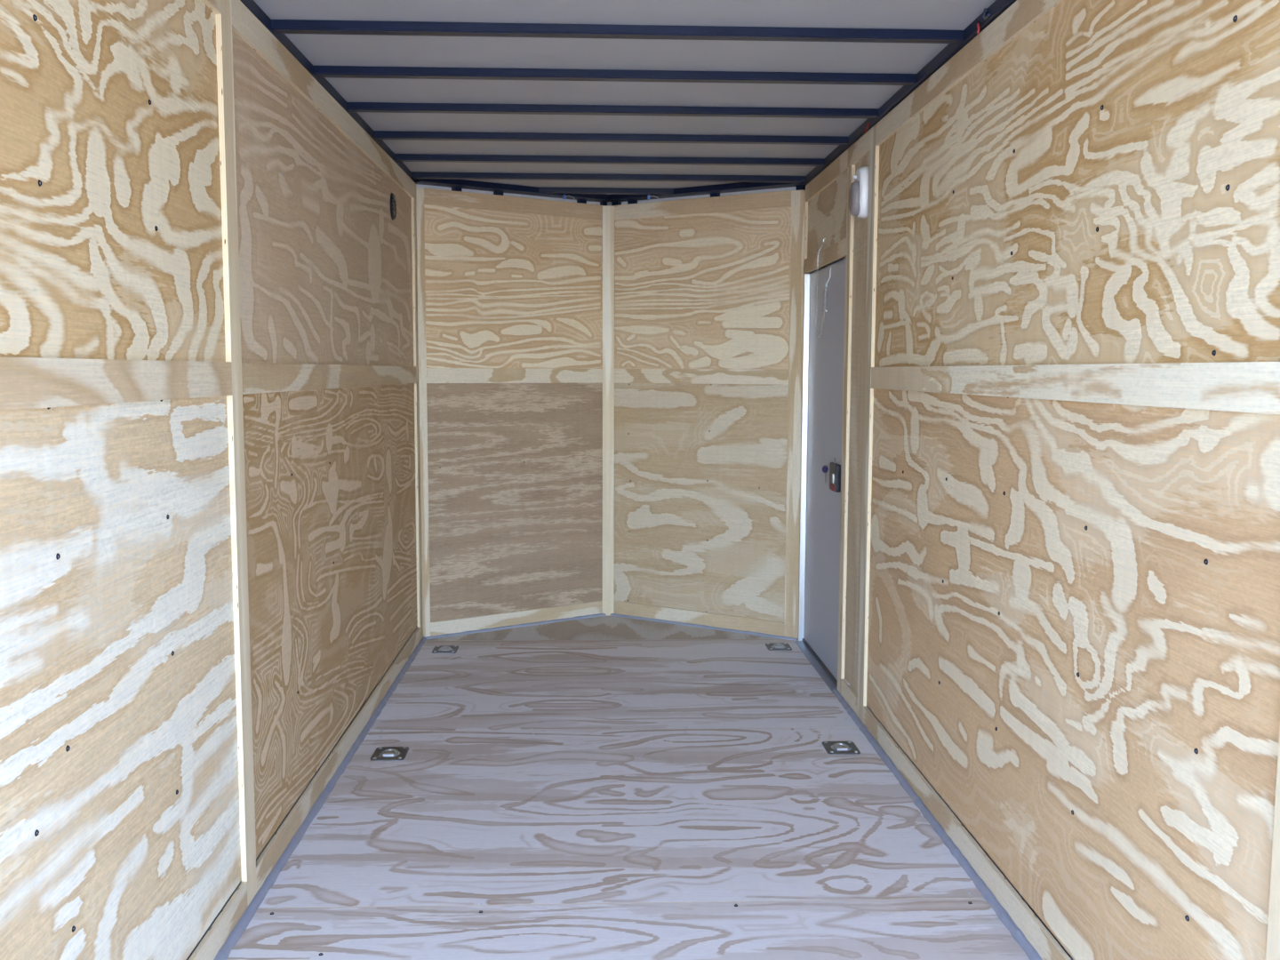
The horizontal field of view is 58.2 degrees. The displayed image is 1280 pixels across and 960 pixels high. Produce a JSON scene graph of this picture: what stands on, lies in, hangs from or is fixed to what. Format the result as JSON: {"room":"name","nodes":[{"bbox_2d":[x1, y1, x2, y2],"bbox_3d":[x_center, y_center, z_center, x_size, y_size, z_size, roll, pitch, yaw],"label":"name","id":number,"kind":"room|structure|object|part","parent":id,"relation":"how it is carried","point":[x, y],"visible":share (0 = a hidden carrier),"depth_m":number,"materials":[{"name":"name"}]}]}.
{"room":"cargo space","nodes":[
{"label":"cargo space","id":0,"kind":"room"},
{"bbox_2d":[0,0,423,959],"bbox_3d":[-0.876,-0.011,2.287,0.048,2.063,5.520,0,5,-2],"label":"wall","id":1,"kind":"structure","parent":0,"point":[211,573],"depth_m":2.12,"materials":[{"name":"brown wood"}]},
{"bbox_3d":[-0.815,-0.463,0.947,0.009,0.767,2.935,0,5,-2],"label":"plywood panel","id":2,"kind":"part","parent":1,"relation":"part of","materials":[{"name":"beige wood"}]},
{"bbox_3d":[-0.819,0.470,1.035,0.009,1.089,2.935,0,5,-2],"label":"plywood panel","id":3,"kind":"part","parent":1,"relation":"part of","materials":[{"name":"beige wood"}]},
{"bbox_2d":[213,636,426,959],"bbox_3d":[-0.847,0.959,2.365,0.017,0.017,5.490,0,5,-2],"label":"baseboard","id":4,"kind":"structure","parent":1,"relation":"attached to","point":[243,923],"depth_m":2.95,"materials":[{"name":"grey metal"}]},
{"bbox_3d":[-0.922,-0.721,3.660,0.009,0.767,2.499,0,5,-2],"label":"plywood panel","id":5,"kind":"part","parent":1,"relation":"part of","materials":[{"name":"beige wood"}]},
{"bbox_2d":[240,0,415,183],"bbox_3d":[-0.871,-1.021,2.176,0.043,0.031,5.490,0,5,-2],"label":"trim","id":6,"kind":"structure","parent":1,"relation":"attached to","point":[252,5],"depth_m":3.14,"materials":[{"name":"paint"}]},
{"bbox_3d":[-0.925,0.212,3.749,0.009,1.089,2.499,0,5,-2],"label":"plywood panel","id":7,"kind":"part","parent":1,"relation":"part of","materials":[{"name":"brown wood"}]},
{"bbox_2d":[390,192,396,220],"bbox_3d":[-0.941,-1.044,4.388,0.010,0.104,0.104,0,5,-2],"label":"air vent","id":8,"kind":"object","parent":1,"relation":"in","point":[393,204],"visible":1,"depth_m":4.37,"materials":[{"name":"black plastic"}]},
{"bbox_2d":[413,187,812,638],"bbox_3d":[-0.139,-0.295,5.306,1.820,2.063,0.656,0,5,-2],"label":"wall","id":9,"kind":"structure","parent":0,"point":[611,396],"depth_m":5.26,"materials":[{"name":"brown wood"}]},
{"bbox_2d":[451,186,462,191],"bbox_3d":[-0.805,-1.268,5.044,0.036,0.034,0.031,-3,7,-33],"label":"trim","id":10,"kind":"structure","parent":9,"relation":"attached to","point":[454,188],"depth_m":5.03,"materials":[{"name":"paint"}]},
{"bbox_2d":[493,191,503,195],"bbox_3d":[-0.635,-1.278,5.156,0.036,0.034,0.031,-3,7,-33],"label":"trim","id":11,"kind":"structure","parent":9,"relation":"attached to","point":[499,193],"depth_m":5.14,"materials":[{"name":"paint"}]},
{"bbox_2d":[416,184,599,205],"bbox_3d":[-0.582,-1.280,5.213,0.940,0.039,0.004,-3,7,-33],"label":"trim","id":12,"kind":"structure","parent":9,"relation":"attached to","point":[417,185],"depth_m":5.21,"materials":[{"name":"metal"}]},
{"bbox_3d":[-0.566,-0.869,5.226,0.960,0.767,0.009,-3,7,-33],"label":"plywood panel","id":13,"kind":"part","parent":9,"relation":"part of","materials":[{"name":"beige wood"}]},
{"bbox_2d":[416,178,613,201],"bbox_3d":[-0.552,-1.308,5.174,0.970,0.025,0.090,-3,7,-33],"label":"trim","id":14,"kind":"structure","parent":9,"relation":"attached to","point":[466,184],"depth_m":5.10,"materials":[{"name":"paint"}]},
{"bbox_3d":[-0.570,0.082,5.316,0.960,1.124,0.009,-3,7,-33],"label":"plywood panel","id":15,"kind":"part","parent":9,"relation":"part of","materials":[{"name":"brown wood"}]},
{"bbox_2d":[425,613,606,639],"bbox_3d":[-0.564,0.679,5.352,0.950,0.012,0.012,-3,7,-33],"label":"baseboard","id":16,"kind":"structure","parent":9,"relation":"attached to","point":[597,614],"depth_m":5.34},
{"bbox_2d":[562,193,575,200],"bbox_3d":[-0.324,-1.289,5.246,0.058,0.030,0.023,0,5,-2],"label":"connector","id":17,"kind":"object","parent":9,"relation":"attached to","point":[564,196],"visible":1,"depth_m":5.24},
{"bbox_2d":[576,199,586,203],"bbox_3d":[-0.273,-1.299,5.396,0.036,0.034,0.031,-3,7,-33],"label":"trim","id":18,"kind":"structure","parent":9,"relation":"attached to","point":[581,201],"depth_m":5.38,"materials":[{"name":"paint"}]},
{"bbox_2d":[600,201,607,205],"bbox_3d":[-0.173,-1.305,5.462,0.022,0.034,0.031,-3,7,-33],"label":"trim","id":19,"kind":"structure","parent":9,"relation":"attached to","point":[601,203],"depth_m":5.45,"materials":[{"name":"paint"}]},
{"bbox_2d":[611,200,621,205],"bbox_3d":[-0.111,-1.304,5.455,0.036,0.034,0.031,4,6,31],"label":"trim","id":20,"kind":"structure","parent":9,"relation":"attached to","point":[617,203],"depth_m":5.44,"materials":[{"name":"paint"}]},
{"bbox_2d":[627,200,637,204],"bbox_3d":[-0.035,-1.299,5.409,0.036,0.034,0.031,4,6,31],"label":"trim","id":21,"kind":"structure","parent":9,"relation":"attached to","point":[629,202],"depth_m":5.39,"materials":[{"name":"paint"}]},
{"bbox_2d":[647,194,659,200],"bbox_3d":[0.062,-1.293,5.261,0.059,0.030,0.023,0,5,-2],"label":"connector","id":22,"kind":"object","parent":9,"relation":"attached to","point":[648,196],"visible":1,"depth_m":5.26,"materials":[{"name":"plastic"}]},
{"bbox_3d":[0.287,0.084,5.322,0.995,1.124,0.009,4,6,31],"label":"plywood panel","id":23,"kind":"part","parent":9,"relation":"part of","materials":[{"name":"beige wood"}]},
{"bbox_3d":[0.290,-0.866,5.232,0.995,0.767,0.009,4,6,31],"label":"plywood panel","id":24,"kind":"part","parent":9,"relation":"part of","materials":[{"name":"beige wood"}]},
{"bbox_2d":[610,613,797,640],"bbox_3d":[0.278,0.681,5.358,0.985,0.012,0.012,4,6,31],"label":"baseboard","id":25,"kind":"structure","parent":9,"relation":"attached to","point":[612,614],"depth_m":5.34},
{"bbox_2d":[607,182,806,201],"bbox_3d":[0.280,-1.305,5.180,1.005,0.025,0.090,4,6,31],"label":"trim","id":26,"kind":"structure","parent":9,"relation":"attached to","point":[739,187],"depth_m":5.13,"materials":[{"name":"paint"}]},
{"bbox_2d":[621,186,796,204],"bbox_3d":[0.308,-1.278,5.220,0.975,0.039,0.004,4,6,31],"label":"trim","id":27,"kind":"structure","parent":9,"relation":"attached to","point":[792,188],"depth_m":5.18,"materials":[{"name":"metal"}]},
{"bbox_2d":[710,192,719,197],"bbox_3d":[0.338,-1.276,5.180,0.036,0.034,0.031,4,6,31],"label":"trim","id":28,"kind":"structure","parent":9,"relation":"attached to","point":[712,195],"depth_m":5.17,"materials":[{"name":"paint"}]},
{"bbox_2d":[795,184,805,190],"bbox_3d":[0.696,-1.254,4.961,0.036,0.034,0.031,4,6,31],"label":"trim","id":29,"kind":"structure","parent":9,"relation":"attached to","point":[800,187],"depth_m":4.95,"materials":[{"name":"paint"}]},
{"bbox_2d":[253,0,995,194],"bbox_3d":[-0.030,-1.068,2.518,1.762,0.004,6.115,0,5,-2],"label":"ceiling","id":30,"kind":"structure","parent":0,"point":[320,50],"depth_m":3.12,"materials":[{"name":"white metal"}]},
{"bbox_2d":[538,187,673,194],"bbox_3d":[-0.152,-1.311,5.212,0.615,0.023,0.040,0,5,-2],"label":"ceiling beam","id":31,"kind":"structure","parent":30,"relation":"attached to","point":[549,190],"depth_m":5.20,"materials":[{"name":"metal"}]},
{"bbox_2d":[411,171,805,183],"bbox_3d":[-0.130,-1.276,4.845,1.670,0.023,0.040,0,5,-2],"label":"ceiling beam","id":32,"kind":"structure","parent":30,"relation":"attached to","point":[414,174],"depth_m":4.83,"materials":[{"name":"metal"}]},
{"bbox_2d":[395,153,824,166],"bbox_3d":[-0.114,-1.238,4.447,1.670,0.023,0.040,0,5,-2],"label":"ceiling beam","id":33,"kind":"structure","parent":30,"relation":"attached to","point":[399,157],"depth_m":4.43,"materials":[{"name":"metal"}]},
{"bbox_2d":[374,130,847,144],"bbox_3d":[-0.097,-1.198,4.025,1.670,0.023,0.040,0,5,-2],"label":"ceiling beam","id":34,"kind":"structure","parent":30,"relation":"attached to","point":[378,134],"depth_m":4.01,"materials":[{"name":"metal"}]},
{"bbox_2d":[347,102,878,118],"bbox_3d":[-0.081,-1.157,3.597,1.670,0.023,0.040,0,5,-2],"label":"ceiling beam","id":35,"kind":"structure","parent":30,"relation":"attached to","point":[352,107],"depth_m":3.58,"materials":[{"name":"metal"}]},
{"bbox_2d":[313,65,916,85],"bbox_3d":[-0.064,-1.117,3.174,1.670,0.023,0.040,0,5,-2],"label":"ceiling beam","id":36,"kind":"structure","parent":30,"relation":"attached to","point":[319,71],"depth_m":3.16,"materials":[{"name":"metal"}]},
{"bbox_2d":[271,19,963,43],"bbox_3d":[-0.048,-1.078,2.763,1.670,0.023,0.040,0,5,-2],"label":"ceiling beam","id":37,"kind":"structure","parent":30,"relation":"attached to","point":[277,26],"depth_m":2.75,"materials":[{"name":"metal"}]},
{"bbox_2d":[226,615,1029,959],"bbox_3d":[-0.037,0.967,2.712,1.762,0.062,6.115,0,5,-2],"label":"floor","id":38,"kind":"structure","parent":0,"point":[601,788],"depth_m":3.00,"materials":[{"name":"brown wood"}]},
{"bbox_2d":[370,746,408,760],"bbox_3d":[-0.777,0.852,3.574,0.104,0.021,0.124,0,5,-2],"label":"ring","id":39,"kind":"object","parent":38,"relation":"on","point":[384,750],"visible":1,"depth_m":3.56,"materials":[{"name":"metal"}]},
{"bbox_2d":[432,645,458,653],"bbox_3d":[-0.832,0.725,4.912,0.104,0.021,0.124,0,5,-2],"label":"ring","id":40,"kind":"object","parent":38,"relation":"on","point":[447,649],"visible":1,"depth_m":4.89,"materials":[{"name":"metal"}]},
{"bbox_2d":[765,642,791,650],"bbox_3d":[0.600,0.723,4.980,0.104,0.021,0.124,0,5,-2],"label":"ring","id":41,"kind":"object","parent":38,"relation":"on","point":[775,645],"visible":1,"depth_m":4.96,"materials":[{"name":"metal"}]},
{"bbox_2d":[821,741,860,754],"bbox_3d":[0.637,0.850,3.647,0.104,0.021,0.124,0,5,-2],"label":"ring","id":42,"kind":"object","parent":38,"relation":"on","point":[844,745],"visible":1,"depth_m":3.63,"materials":[{"name":"metal"}]},
{"bbox_2d":[797,0,1279,959],"bbox_3d":[0.833,-0.009,2.326,0.048,2.063,5.465,0,5,-2],"label":"wall","id":43,"kind":"structure","parent":0,"point":[1059,605],"depth_m":2.13,"materials":[{"name":"brown wood"}]},
{"bbox_2d":[794,257,848,693],"bbox_3d":[0.736,-0.046,4.602,0.064,1.610,0.830,0,5,-2],"label":"door","id":44,"kind":"structure","parent":43,"relation":"in","point":[823,356],"depth_m":4.68,"materials":[{"name":"metal"}]},
{"bbox_2d":[815,238,831,337],"bbox_3d":[0.726,-0.762,4.594,0.044,0.379,0.226,0,5,-2],"label":"chain","id":45,"kind":"object","parent":44,"relation":"attached to","point":[826,285],"visible":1,"depth_m":4.57,"materials":[{"name":"metal"}]},
{"bbox_2d":[822,464,828,483],"bbox_3d":[0.721,-0.026,4.468,0.016,0.076,0.063,-1,6,-17],"label":"key","id":46,"kind":"object","parent":44,"relation":"hanging from","point":[825,469],"visible":1,"depth_m":4.46,"materials":[{"name":"metal"}]},
{"bbox_3d":[0.738,-1.042,4.521,0.009,0.278,0.835,0,5,-2],"label":"plywood panel","id":47,"kind":"part","parent":43,"relation":"part of","materials":[{"name":"beige wood"}]},
{"bbox_3d":[0.760,-0.194,3.982,0.009,1.866,0.300,0,5,-2],"label":"plywood panel","id":48,"kind":"part","parent":43,"relation":"part of","materials":[{"name":"beige wood"}]},
{"bbox_2d":[848,166,869,218],"bbox_3d":[0.733,-0.962,3.846,0.055,0.170,0.100,0,5,-2],"label":"dome light","id":49,"kind":"object","parent":43,"relation":"attached to","point":[859,189],"visible":0.99,"depth_m":3.81,"materials":[{"name":"white plastic"}]},
{"bbox_2d":[802,0,1016,184],"bbox_3d":[0.829,-1.020,2.215,0.050,0.029,5.435,0,5,-2],"label":"trim","id":50,"kind":"structure","parent":43,"relation":"attached to","point":[997,7],"depth_m":3.13,"materials":[{"name":"paint"}]},
{"bbox_2d":[832,688,1042,959],"bbox_3d":[0.814,1.001,1.992,0.017,0.017,4.610,0,5,-2],"label":"baseboard","id":51,"kind":"structure","parent":43,"relation":"attached to","point":[1018,935],"depth_m":2.88,"materials":[{"name":"grey metal"}]},
{"bbox_2d":[976,23,979,33],"bbox_3d":[0.783,-1.044,2.659,0.006,0.024,0.011,0,5,-2],"label":"wire","id":52,"kind":"object","parent":43,"relation":"hanging from","point":[978,24],"visible":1,"depth_m":2.66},
{"bbox_2d":[982,8,990,19],"bbox_3d":[0.783,-1.056,2.601,0.008,0.025,0.035,0,5,-2],"label":"wire","id":53,"kind":"object","parent":43,"relation":"attached to","point":[988,15],"visible":1,"depth_m":2.60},
{"bbox_3d":[0.811,0.321,2.664,0.009,1.089,2.355,0,5,-2],"label":"plywood panel","id":54,"kind":"part","parent":43,"relation":"part of","materials":[{"name":"beige wood"}]},
{"bbox_3d":[0.815,-0.612,2.575,0.009,0.767,2.355,0,5,-2],"label":"plywood panel","id":55,"kind":"part","parent":43,"relation":"part of","materials":[{"name":"beige wood"}]}
]}

